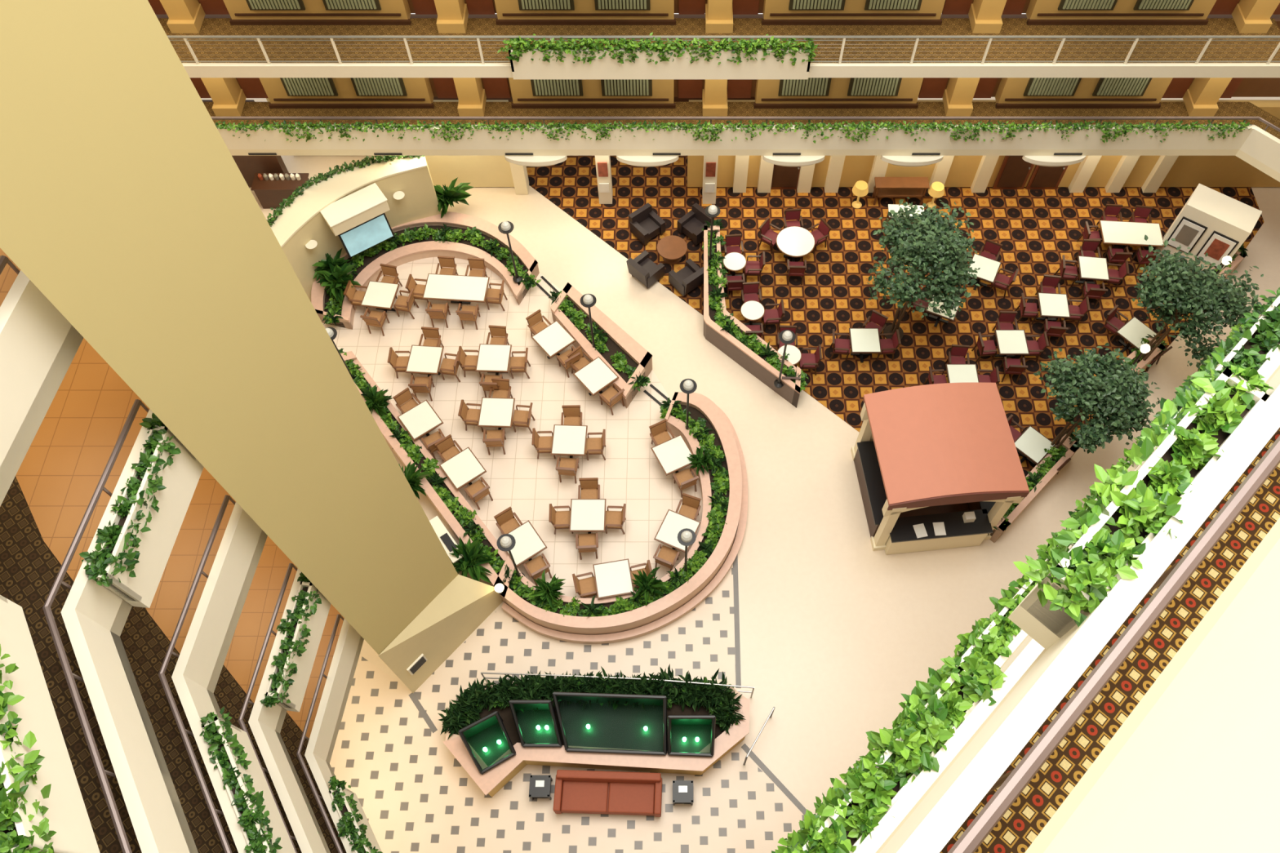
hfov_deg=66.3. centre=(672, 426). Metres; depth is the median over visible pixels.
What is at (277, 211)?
vines
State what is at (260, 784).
hanging planter
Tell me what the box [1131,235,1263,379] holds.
ficus tree
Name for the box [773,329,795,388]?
lamp post
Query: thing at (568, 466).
dining chair
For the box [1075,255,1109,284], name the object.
dining table
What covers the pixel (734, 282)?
dining chair
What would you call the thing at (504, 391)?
dining chair
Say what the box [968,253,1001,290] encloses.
dining table
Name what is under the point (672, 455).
dining table
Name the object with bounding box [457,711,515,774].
fountain basin
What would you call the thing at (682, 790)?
side table
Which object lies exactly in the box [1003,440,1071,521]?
plants
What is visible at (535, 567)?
dining chair
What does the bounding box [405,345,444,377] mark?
dining table
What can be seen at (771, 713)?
railing
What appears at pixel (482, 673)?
railing
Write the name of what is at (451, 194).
potted fern
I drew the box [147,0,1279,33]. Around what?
wall panels
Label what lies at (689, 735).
fountain basin
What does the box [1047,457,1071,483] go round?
dining chair
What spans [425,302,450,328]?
dining chair
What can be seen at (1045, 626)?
hanging planter
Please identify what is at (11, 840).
vines
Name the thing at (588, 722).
fountain basin
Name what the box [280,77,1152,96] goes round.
window
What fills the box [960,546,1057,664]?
hanging planter
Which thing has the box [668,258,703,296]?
armchair
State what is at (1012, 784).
handrail
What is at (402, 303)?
dining chair
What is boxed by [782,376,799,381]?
dining chair
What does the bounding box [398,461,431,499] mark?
potted fern
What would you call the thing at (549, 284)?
threshold strip
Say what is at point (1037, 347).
dining chair
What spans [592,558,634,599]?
dining table
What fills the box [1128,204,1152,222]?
dining chair
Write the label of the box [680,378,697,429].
lamp post
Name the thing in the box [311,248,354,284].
potted fern
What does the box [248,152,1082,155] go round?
trim
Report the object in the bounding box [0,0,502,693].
column
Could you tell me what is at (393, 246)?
plants
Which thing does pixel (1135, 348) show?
plants
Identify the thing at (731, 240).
dining chair
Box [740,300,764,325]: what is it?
dining table
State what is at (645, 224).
armchair
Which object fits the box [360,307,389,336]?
dining chair
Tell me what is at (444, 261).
dining chair
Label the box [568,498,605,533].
dining table
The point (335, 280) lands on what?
potted fern
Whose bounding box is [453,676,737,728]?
hedge
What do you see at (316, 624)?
hanging planter
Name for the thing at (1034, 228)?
floor
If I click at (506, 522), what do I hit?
dining chair
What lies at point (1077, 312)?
dining chair
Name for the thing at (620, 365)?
plants
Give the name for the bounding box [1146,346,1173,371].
dining chair
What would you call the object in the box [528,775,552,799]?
side table
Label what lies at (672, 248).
coffee table
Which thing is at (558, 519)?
dining chair
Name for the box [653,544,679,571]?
dining chair
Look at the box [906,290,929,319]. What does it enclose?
dining chair
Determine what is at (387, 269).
dining chair
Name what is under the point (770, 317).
dining chair
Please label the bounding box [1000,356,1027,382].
dining chair
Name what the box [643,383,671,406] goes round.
threshold strip
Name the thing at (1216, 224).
enclosure
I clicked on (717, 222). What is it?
plants
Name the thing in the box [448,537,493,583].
potted fern
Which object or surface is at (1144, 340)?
plants
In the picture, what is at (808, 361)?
dining chair
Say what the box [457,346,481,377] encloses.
dining chair
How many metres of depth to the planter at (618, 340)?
28.28 m
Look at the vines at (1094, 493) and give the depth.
15.69 m
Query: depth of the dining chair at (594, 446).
26.76 m
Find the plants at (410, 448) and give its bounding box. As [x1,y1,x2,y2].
[343,352,506,573]
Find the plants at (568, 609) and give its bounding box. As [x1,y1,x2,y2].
[509,404,729,617]
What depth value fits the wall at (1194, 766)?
2.54 m
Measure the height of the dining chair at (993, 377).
0.918 m
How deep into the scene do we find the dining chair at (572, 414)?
27.09 m
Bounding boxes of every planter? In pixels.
[0,595,99,852]
[88,425,204,608]
[200,715,295,852]
[265,581,330,711]
[311,210,539,329]
[328,784,382,852]
[340,351,513,602]
[500,391,742,635]
[508,47,812,79]
[550,282,652,408]
[703,225,800,408]
[802,666,979,852]
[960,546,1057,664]
[990,434,1079,542]
[1008,367,1269,649]
[1121,336,1165,374]
[1127,295,1279,471]
[1206,248,1247,279]
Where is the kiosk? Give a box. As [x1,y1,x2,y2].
[850,382,1029,555]
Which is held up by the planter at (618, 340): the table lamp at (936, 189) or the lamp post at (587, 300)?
the lamp post at (587, 300)
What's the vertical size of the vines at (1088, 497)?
0.664 m
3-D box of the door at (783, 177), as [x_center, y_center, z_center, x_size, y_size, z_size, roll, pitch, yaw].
[3.650,-8.304,31.151,1.000,2.200,0.150,0,61,0]
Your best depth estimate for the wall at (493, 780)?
22.64 m
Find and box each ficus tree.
[866,196,980,339]
[1033,342,1159,453]
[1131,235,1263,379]
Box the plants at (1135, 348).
[1124,343,1165,368]
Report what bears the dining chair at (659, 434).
on the floor at (631, 474)
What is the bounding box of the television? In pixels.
[337,213,394,257]
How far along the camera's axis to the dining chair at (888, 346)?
28.50 m
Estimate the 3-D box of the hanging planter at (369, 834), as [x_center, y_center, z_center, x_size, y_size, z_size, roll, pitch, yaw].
[-5.747,8.182,18.671,0.220,1.110,2.700,-29,65,-15]
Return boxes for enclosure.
[1153,183,1262,272]
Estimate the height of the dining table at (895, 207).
0.940 m
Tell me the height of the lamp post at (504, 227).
2.570 m
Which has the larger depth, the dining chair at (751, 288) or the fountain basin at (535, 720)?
the dining chair at (751, 288)
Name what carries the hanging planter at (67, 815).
attached to the balcony wall at (38, 345)
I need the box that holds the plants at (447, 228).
[321,222,536,325]
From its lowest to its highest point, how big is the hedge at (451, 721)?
0.880 m
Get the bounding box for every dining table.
[360,280,399,312]
[397,400,443,440]
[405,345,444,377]
[422,273,489,310]
[439,447,486,490]
[475,343,511,375]
[477,397,515,430]
[506,520,546,566]
[531,320,576,359]
[551,424,587,457]
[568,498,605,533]
[573,356,618,395]
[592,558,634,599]
[650,434,693,475]
[653,509,701,552]
[722,252,746,277]
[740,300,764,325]
[776,226,815,262]
[777,344,801,367]
[848,328,881,362]
[884,204,924,235]
[925,293,962,327]
[945,364,979,382]
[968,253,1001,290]
[994,329,1029,358]
[1013,425,1055,465]
[1035,292,1070,320]
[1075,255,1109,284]
[1098,220,1164,252]
[1115,315,1156,352]
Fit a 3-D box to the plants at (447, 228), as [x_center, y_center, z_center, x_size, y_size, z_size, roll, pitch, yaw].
[-7.515,-4.861,29.782,6.380,0.624,3.147,-11,62,-6]
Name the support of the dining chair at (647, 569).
on the floor at (631, 474)
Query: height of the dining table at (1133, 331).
0.744 m
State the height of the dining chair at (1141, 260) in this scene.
0.918 m
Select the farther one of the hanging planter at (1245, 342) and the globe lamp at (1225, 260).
the globe lamp at (1225, 260)
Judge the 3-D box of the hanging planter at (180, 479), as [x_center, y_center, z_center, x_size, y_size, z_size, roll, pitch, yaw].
[-6.716,1.161,12.619,0.220,1.110,2.063,6,61,3]
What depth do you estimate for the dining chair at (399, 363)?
28.04 m
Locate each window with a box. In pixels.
[245,0,1194,9]
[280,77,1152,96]
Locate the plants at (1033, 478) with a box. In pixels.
[987,431,1079,536]
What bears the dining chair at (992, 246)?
on the floor at (1034, 228)
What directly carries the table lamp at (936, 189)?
on the floor at (1034, 228)
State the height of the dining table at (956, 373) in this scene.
0.744 m
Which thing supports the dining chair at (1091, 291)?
on the floor at (1034, 228)
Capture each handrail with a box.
[0,255,19,274]
[42,399,149,852]
[158,494,235,852]
[210,115,1279,132]
[238,563,297,852]
[296,614,343,852]
[947,426,1279,852]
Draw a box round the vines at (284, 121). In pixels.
[214,120,1252,132]
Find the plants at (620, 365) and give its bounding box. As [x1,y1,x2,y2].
[556,290,641,391]
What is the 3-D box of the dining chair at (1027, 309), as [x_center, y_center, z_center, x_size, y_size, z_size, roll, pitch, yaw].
[10.598,-3.497,29.205,0.569,0.918,0.575,2,61,1]
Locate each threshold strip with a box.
[534,275,558,300]
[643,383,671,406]
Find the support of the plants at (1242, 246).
in the planter at (1238, 259)
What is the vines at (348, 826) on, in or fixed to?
attached to the balcony at (324, 725)
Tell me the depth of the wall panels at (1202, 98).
28.49 m
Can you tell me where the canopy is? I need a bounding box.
[504,155,1085,166]
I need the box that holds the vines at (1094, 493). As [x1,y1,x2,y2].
[1037,324,1245,555]
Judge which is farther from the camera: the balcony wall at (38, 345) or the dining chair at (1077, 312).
the dining chair at (1077, 312)
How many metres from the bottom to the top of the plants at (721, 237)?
0.387 m
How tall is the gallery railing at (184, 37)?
0.910 m
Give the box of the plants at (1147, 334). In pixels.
[1145,333,1159,348]
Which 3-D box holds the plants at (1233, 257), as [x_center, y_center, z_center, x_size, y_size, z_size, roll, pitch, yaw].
[16.454,-4.699,29.573,2.594,0.333,0.600,-41,68,-20]
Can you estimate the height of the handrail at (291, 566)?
1.060 m
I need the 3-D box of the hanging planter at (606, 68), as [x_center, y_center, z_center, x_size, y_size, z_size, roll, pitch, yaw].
[-0.300,-9.354,25.254,7.700,0.910,0.120,0,61,0]
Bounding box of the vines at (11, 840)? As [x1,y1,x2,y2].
[0,644,56,852]
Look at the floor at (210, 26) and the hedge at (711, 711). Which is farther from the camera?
the floor at (210, 26)
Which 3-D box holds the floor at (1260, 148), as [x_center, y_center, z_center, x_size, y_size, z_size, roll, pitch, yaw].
[2.630,2.244,22.015,37.260,1.030,27.344,0,61,0]
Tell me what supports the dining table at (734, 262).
on the floor at (1034, 228)
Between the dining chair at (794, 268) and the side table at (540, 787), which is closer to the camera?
the side table at (540, 787)
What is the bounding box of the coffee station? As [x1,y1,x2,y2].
[250,173,309,208]
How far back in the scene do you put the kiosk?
24.39 m
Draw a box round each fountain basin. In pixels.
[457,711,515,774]
[508,699,562,747]
[551,691,666,755]
[667,715,715,757]
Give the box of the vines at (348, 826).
[328,775,382,852]
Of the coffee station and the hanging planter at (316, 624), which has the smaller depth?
the hanging planter at (316, 624)
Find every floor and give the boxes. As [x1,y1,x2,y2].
[120,467,267,852]
[157,17,1279,77]
[200,97,1279,814]
[203,102,1279,182]
[213,536,330,852]
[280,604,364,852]
[322,257,702,598]
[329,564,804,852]
[526,155,1264,509]
[875,364,1279,852]
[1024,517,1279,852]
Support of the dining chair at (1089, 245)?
on the floor at (1034, 228)
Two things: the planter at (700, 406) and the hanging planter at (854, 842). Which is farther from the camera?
the planter at (700, 406)
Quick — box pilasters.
[509,155,1178,204]
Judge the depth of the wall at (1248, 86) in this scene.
28.39 m
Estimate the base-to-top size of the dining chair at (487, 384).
0.918 m
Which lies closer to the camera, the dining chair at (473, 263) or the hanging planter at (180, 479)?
the hanging planter at (180, 479)
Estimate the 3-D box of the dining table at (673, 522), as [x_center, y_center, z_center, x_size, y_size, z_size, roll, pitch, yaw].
[0.140,2.866,25.608,0.920,0.744,0.920,21,63,11]
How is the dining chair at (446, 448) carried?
on the floor at (631, 474)
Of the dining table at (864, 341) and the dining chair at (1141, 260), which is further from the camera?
the dining chair at (1141, 260)
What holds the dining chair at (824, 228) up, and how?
on the floor at (1034, 228)
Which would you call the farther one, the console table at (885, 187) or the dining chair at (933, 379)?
the console table at (885, 187)
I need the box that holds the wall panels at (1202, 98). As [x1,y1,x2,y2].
[190,77,1244,115]
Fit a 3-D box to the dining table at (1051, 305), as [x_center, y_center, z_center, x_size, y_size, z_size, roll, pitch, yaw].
[11.281,-3.416,29.255,0.860,0.744,0.860,3,61,2]
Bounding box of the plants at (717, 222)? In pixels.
[703,218,804,382]
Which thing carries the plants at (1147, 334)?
in the planter at (1141, 364)
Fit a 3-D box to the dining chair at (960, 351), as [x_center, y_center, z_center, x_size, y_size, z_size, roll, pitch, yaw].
[8.240,-1.872,28.302,0.575,0.918,0.569,4,61,2]
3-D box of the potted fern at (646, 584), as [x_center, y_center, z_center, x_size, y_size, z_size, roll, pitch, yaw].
[-0.548,3.961,24.462,0.951,0.760,1.047,0,61,0]
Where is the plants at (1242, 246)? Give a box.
[1239,242,1248,256]
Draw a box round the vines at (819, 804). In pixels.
[771,742,876,852]
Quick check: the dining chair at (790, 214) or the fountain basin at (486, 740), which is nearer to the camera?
the fountain basin at (486, 740)
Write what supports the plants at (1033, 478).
in the planter at (1019, 508)
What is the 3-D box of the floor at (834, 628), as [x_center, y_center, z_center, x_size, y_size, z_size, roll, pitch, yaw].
[2.000,2.256,26.715,48.000,0.300,38.000,0,61,0]
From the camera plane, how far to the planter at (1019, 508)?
26.04 m
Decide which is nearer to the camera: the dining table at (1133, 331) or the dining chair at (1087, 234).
the dining table at (1133, 331)
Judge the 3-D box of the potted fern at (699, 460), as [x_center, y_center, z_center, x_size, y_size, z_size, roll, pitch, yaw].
[0.784,0.904,26.235,0.804,0.656,0.809,-34,66,-17]
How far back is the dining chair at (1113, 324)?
28.88 m
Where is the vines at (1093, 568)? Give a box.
[1013,351,1273,626]
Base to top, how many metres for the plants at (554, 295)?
0.590 m
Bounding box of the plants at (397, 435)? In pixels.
[342,348,520,590]
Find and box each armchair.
[626,249,664,288]
[628,202,665,245]
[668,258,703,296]
[677,202,714,245]
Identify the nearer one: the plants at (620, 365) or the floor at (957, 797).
the floor at (957, 797)
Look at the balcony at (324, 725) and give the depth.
20.00 m
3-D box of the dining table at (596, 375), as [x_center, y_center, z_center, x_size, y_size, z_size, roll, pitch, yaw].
[-2.144,-1.256,27.898,0.920,0.744,0.920,-36,67,-18]
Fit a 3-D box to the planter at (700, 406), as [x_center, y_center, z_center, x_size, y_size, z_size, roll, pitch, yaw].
[-0.505,2.718,25.795,4.084,0.860,7.774,35,67,18]
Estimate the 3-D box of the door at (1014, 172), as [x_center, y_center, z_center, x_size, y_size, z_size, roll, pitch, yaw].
[11.000,-8.304,31.151,1.000,2.200,0.150,0,61,0]
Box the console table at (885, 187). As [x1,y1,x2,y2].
[872,177,929,204]
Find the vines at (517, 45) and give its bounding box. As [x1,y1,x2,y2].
[497,31,817,66]
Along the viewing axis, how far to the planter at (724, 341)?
28.43 m
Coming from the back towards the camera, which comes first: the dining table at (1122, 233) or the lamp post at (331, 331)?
the dining table at (1122, 233)
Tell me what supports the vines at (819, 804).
attached to the floor
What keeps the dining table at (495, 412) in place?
on the floor at (631, 474)
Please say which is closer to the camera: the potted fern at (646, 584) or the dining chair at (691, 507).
the potted fern at (646, 584)
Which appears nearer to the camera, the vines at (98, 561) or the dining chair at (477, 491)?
the vines at (98, 561)
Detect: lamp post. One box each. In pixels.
[324,327,355,380]
[496,533,524,577]
[497,221,522,283]
[580,293,596,347]
[677,528,696,573]
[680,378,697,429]
[705,204,720,266]
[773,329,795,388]
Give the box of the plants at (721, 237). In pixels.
[701,224,808,386]
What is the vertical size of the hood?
0.465 m
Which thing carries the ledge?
on the floor at (631, 474)
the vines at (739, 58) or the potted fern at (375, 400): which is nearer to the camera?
the vines at (739, 58)
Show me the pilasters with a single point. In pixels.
(1126, 163)
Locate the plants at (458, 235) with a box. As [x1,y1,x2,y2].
[323,223,541,324]
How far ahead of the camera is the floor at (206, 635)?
14.92 m
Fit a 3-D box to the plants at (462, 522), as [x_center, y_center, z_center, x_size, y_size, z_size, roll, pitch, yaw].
[-6.827,0.957,26.414,0.652,0.356,9.163,-34,66,-17]
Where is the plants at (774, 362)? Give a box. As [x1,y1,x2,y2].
[702,231,806,391]
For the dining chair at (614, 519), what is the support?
on the floor at (631, 474)
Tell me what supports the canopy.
attached to the floor at (1260, 148)
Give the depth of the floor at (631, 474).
27.61 m
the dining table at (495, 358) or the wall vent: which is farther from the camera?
the dining table at (495, 358)
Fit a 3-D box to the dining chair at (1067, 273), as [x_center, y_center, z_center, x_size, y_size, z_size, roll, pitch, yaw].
[12.060,-4.721,29.884,0.569,0.918,0.575,7,61,4]
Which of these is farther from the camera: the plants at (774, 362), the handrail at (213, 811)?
the plants at (774, 362)
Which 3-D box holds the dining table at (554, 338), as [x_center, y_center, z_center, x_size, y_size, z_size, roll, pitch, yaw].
[-3.412,-2.352,28.506,0.920,0.744,0.920,-36,67,-18]
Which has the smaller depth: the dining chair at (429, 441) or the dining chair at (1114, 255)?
the dining chair at (429, 441)
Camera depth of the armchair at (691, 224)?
30.75 m
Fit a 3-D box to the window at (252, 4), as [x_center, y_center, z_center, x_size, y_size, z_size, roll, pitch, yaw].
[-2.300,-11.349,25.178,31.850,1.500,0.105,0,61,0]
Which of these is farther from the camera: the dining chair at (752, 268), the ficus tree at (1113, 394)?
the dining chair at (752, 268)
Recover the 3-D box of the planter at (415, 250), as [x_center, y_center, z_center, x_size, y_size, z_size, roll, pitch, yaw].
[-7.570,-4.976,30.195,6.803,0.640,3.841,-9,61,-5]
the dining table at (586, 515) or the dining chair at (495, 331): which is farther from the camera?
the dining chair at (495, 331)
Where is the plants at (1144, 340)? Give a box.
[1124,337,1167,364]
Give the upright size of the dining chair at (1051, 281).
0.918 m
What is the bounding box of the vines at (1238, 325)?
[1132,315,1253,444]
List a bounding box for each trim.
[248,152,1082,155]
[408,553,806,814]
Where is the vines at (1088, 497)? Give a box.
[1047,377,1192,539]
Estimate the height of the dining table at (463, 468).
0.744 m
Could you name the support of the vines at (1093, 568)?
attached to the floor at (957, 797)
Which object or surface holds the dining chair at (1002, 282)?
on the floor at (1034, 228)
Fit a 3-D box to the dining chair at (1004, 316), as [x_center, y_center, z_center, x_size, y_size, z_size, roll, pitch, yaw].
[9.823,-2.907,28.877,0.575,0.918,0.569,1,61,1]
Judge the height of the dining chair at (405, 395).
0.918 m
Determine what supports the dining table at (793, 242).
on the floor at (1034, 228)
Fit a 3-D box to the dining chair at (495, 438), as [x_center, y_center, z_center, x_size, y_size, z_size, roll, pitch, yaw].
[-4.865,0.353,26.908,0.575,0.918,0.569,-2,61,-1]
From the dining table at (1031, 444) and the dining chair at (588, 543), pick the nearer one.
the dining chair at (588, 543)
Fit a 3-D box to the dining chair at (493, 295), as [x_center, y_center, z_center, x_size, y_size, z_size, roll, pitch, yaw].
[-5.269,-3.919,29.281,0.569,0.918,0.575,5,61,3]
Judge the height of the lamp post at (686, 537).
2.570 m
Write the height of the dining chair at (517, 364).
0.918 m
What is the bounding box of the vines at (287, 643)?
[260,572,321,707]
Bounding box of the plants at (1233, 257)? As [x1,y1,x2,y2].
[1207,248,1243,273]
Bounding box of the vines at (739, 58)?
[504,45,811,62]
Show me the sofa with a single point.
(580, 792)
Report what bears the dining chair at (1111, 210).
on the floor at (1034, 228)
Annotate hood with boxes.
[320,182,390,235]
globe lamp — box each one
[494,583,504,594]
[1130,343,1150,368]
[1215,255,1231,275]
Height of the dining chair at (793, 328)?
0.918 m
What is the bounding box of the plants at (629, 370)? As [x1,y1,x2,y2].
[560,299,650,386]
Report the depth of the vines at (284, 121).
27.26 m
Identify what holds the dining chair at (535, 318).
on the floor at (631, 474)
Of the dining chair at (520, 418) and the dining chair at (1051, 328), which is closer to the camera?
the dining chair at (520, 418)
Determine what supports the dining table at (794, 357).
on the floor at (1034, 228)
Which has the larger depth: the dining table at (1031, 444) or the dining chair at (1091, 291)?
the dining chair at (1091, 291)
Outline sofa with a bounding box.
[552,769,662,817]
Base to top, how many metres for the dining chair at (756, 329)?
0.918 m
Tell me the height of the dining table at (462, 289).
0.744 m
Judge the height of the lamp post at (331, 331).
2.570 m
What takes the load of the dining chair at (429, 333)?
on the floor at (631, 474)
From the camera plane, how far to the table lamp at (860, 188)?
31.05 m
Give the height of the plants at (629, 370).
0.307 m
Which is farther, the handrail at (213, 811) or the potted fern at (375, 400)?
the potted fern at (375, 400)
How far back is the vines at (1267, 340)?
9.88 m
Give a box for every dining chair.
[343,280,369,313]
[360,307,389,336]
[376,263,402,298]
[387,346,413,378]
[392,386,420,413]
[393,288,418,319]
[405,274,430,306]
[408,375,435,401]
[418,326,444,346]
[421,428,444,459]
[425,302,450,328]
[434,434,462,462]
[435,255,457,275]
[439,351,463,382]
[455,302,480,329]
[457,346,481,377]
[457,399,483,431]
[463,476,493,510]
[465,257,487,276]
[479,373,502,397]
[482,428,506,455]
[484,280,507,311]
[486,324,509,344]
[488,377,512,398]
[493,506,522,534]
[509,347,530,378]
[511,402,535,433]
[523,553,551,586]
[525,309,551,336]
[531,427,555,458]
[548,503,573,534]
[555,346,580,377]
[555,456,578,484]
[560,404,582,425]
[566,345,593,373]
[572,572,597,598]
[575,533,598,559]
[577,477,599,498]
[585,429,605,460]
[599,382,624,415]
[604,503,626,534]
[630,560,653,589]
[648,419,675,445]
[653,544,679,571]
[672,467,698,497]
[675,493,701,519]
[724,234,743,255]
[724,273,745,299]
[741,281,761,303]
[742,323,763,337]
[744,251,765,282]
[758,217,781,253]
[762,299,785,331]
[777,324,797,349]
[782,208,803,229]
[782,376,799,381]
[786,259,806,284]
[798,344,822,375]
[807,217,831,253]
[829,328,849,361]
[862,310,888,336]
[875,328,901,360]
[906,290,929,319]
[923,366,946,384]
[945,344,969,377]
[971,332,997,363]
[977,366,999,384]
[978,239,1002,260]
[988,267,1018,298]
[991,311,1017,343]
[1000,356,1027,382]
[1007,414,1024,441]
[1014,293,1038,324]
[1021,331,1048,362]
[1035,274,1061,306]
[1040,318,1068,345]
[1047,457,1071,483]
[1053,254,1077,287]
[1061,296,1090,327]
[1074,239,1101,271]
[1076,221,1102,252]
[1078,280,1107,307]
[1096,204,1123,235]
[1097,304,1128,342]
[1100,260,1129,291]
[1102,245,1133,266]
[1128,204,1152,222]
[1131,248,1163,273]
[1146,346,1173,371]
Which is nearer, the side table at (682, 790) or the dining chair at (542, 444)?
the side table at (682, 790)
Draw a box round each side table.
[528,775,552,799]
[672,780,693,805]
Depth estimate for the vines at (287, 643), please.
17.21 m
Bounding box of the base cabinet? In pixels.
[429,515,468,575]
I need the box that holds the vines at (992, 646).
[903,528,1076,704]
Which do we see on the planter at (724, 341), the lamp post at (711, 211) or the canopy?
the lamp post at (711, 211)
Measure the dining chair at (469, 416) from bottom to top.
0.918 m
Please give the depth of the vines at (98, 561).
12.11 m
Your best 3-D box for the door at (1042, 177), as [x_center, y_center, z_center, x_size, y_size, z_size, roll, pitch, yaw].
[12.100,-8.304,31.151,1.000,2.200,0.150,0,61,0]
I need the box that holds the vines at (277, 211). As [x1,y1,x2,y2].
[266,155,425,227]
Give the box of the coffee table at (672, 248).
[657,235,687,264]
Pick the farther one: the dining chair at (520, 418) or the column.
the dining chair at (520, 418)
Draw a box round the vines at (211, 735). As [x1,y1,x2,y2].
[199,706,282,852]
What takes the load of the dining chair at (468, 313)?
on the floor at (631, 474)
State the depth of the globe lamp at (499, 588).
24.09 m
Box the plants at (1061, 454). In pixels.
[1000,435,1075,530]
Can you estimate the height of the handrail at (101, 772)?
1.060 m
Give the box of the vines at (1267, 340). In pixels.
[1137,287,1279,448]
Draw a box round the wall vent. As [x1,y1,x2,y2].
[406,653,427,675]
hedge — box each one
[438,663,746,740]
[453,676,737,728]
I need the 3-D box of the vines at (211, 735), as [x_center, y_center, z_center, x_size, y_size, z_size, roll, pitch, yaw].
[-5.720,5.151,13.243,0.473,0.549,2.934,-29,65,-15]
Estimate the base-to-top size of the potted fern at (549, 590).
0.886 m
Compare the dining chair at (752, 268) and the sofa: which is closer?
the sofa
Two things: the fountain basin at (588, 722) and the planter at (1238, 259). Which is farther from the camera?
the planter at (1238, 259)
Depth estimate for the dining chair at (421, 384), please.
27.65 m
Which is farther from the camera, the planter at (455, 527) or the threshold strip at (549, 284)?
the threshold strip at (549, 284)
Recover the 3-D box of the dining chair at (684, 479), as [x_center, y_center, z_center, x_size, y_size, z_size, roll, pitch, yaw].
[0.362,1.439,26.305,0.575,0.918,0.569,-22,63,-12]
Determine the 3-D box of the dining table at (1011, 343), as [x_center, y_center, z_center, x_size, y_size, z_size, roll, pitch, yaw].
[9.822,-2.268,28.617,0.860,0.744,0.860,0,61,0]
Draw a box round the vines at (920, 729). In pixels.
[774,656,1008,852]
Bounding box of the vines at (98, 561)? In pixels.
[79,413,181,586]
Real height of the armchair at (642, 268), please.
0.824 m
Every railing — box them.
[166,35,1279,64]
[480,671,755,697]
[742,706,774,765]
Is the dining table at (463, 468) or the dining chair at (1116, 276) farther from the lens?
the dining chair at (1116, 276)
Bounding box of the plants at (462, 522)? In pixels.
[338,348,518,585]
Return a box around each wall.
[0,248,1279,852]
[155,0,1279,97]
[201,97,1279,186]
[268,155,441,301]
[443,684,750,797]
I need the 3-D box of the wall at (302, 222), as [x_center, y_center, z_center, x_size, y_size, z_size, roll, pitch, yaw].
[-9.607,-6.221,29.674,5.254,2.760,1.649,-37,67,-18]
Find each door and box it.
[770,164,800,189]
[991,155,1034,189]
[1026,164,1067,189]
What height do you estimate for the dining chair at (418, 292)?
0.918 m
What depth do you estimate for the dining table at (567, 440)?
26.56 m
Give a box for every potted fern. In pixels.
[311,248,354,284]
[314,262,360,306]
[360,384,391,416]
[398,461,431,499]
[433,177,473,217]
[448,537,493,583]
[528,568,566,609]
[631,566,669,605]
[687,446,715,475]
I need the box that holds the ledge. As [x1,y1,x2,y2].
[501,408,747,644]
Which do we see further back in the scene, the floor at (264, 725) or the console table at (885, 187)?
the console table at (885, 187)
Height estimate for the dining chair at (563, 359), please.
0.918 m
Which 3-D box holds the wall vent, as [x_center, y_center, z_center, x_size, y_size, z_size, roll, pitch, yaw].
[-6.027,5.638,23.178,0.065,0.420,0.500,37,67,18]
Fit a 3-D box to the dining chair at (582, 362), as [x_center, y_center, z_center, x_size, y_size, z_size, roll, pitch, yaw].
[-2.599,-1.766,28.085,0.575,0.918,0.569,-41,68,-20]
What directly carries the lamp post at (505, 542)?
on the planter at (700, 406)
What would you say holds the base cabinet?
on the floor at (834, 628)
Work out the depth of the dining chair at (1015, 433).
27.09 m
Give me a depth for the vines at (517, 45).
24.75 m
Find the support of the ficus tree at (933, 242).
on the floor at (1034, 228)
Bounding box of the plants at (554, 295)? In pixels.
[548,289,648,391]
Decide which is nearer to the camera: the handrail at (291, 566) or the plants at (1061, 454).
the handrail at (291, 566)
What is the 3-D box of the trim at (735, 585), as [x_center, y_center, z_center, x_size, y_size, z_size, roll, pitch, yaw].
[-1.551,6.116,24.391,9.875,0.004,7.160,0,61,0]
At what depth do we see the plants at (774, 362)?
28.59 m
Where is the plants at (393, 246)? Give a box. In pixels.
[324,226,533,316]
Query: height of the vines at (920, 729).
0.634 m
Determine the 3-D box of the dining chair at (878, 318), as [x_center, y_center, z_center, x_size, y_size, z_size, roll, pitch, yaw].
[5.929,-2.875,28.859,0.575,0.918,0.569,31,65,16]
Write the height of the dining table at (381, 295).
0.744 m
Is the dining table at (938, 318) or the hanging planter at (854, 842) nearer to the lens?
the hanging planter at (854, 842)
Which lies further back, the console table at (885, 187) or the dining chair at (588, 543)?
the console table at (885, 187)
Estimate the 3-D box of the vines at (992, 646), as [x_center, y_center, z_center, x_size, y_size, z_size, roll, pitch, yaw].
[3.872,2.367,11.514,0.653,0.639,3.329,40,68,20]
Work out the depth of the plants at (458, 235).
30.19 m
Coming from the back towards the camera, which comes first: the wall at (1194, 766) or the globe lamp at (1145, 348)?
the globe lamp at (1145, 348)
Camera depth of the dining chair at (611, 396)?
27.52 m

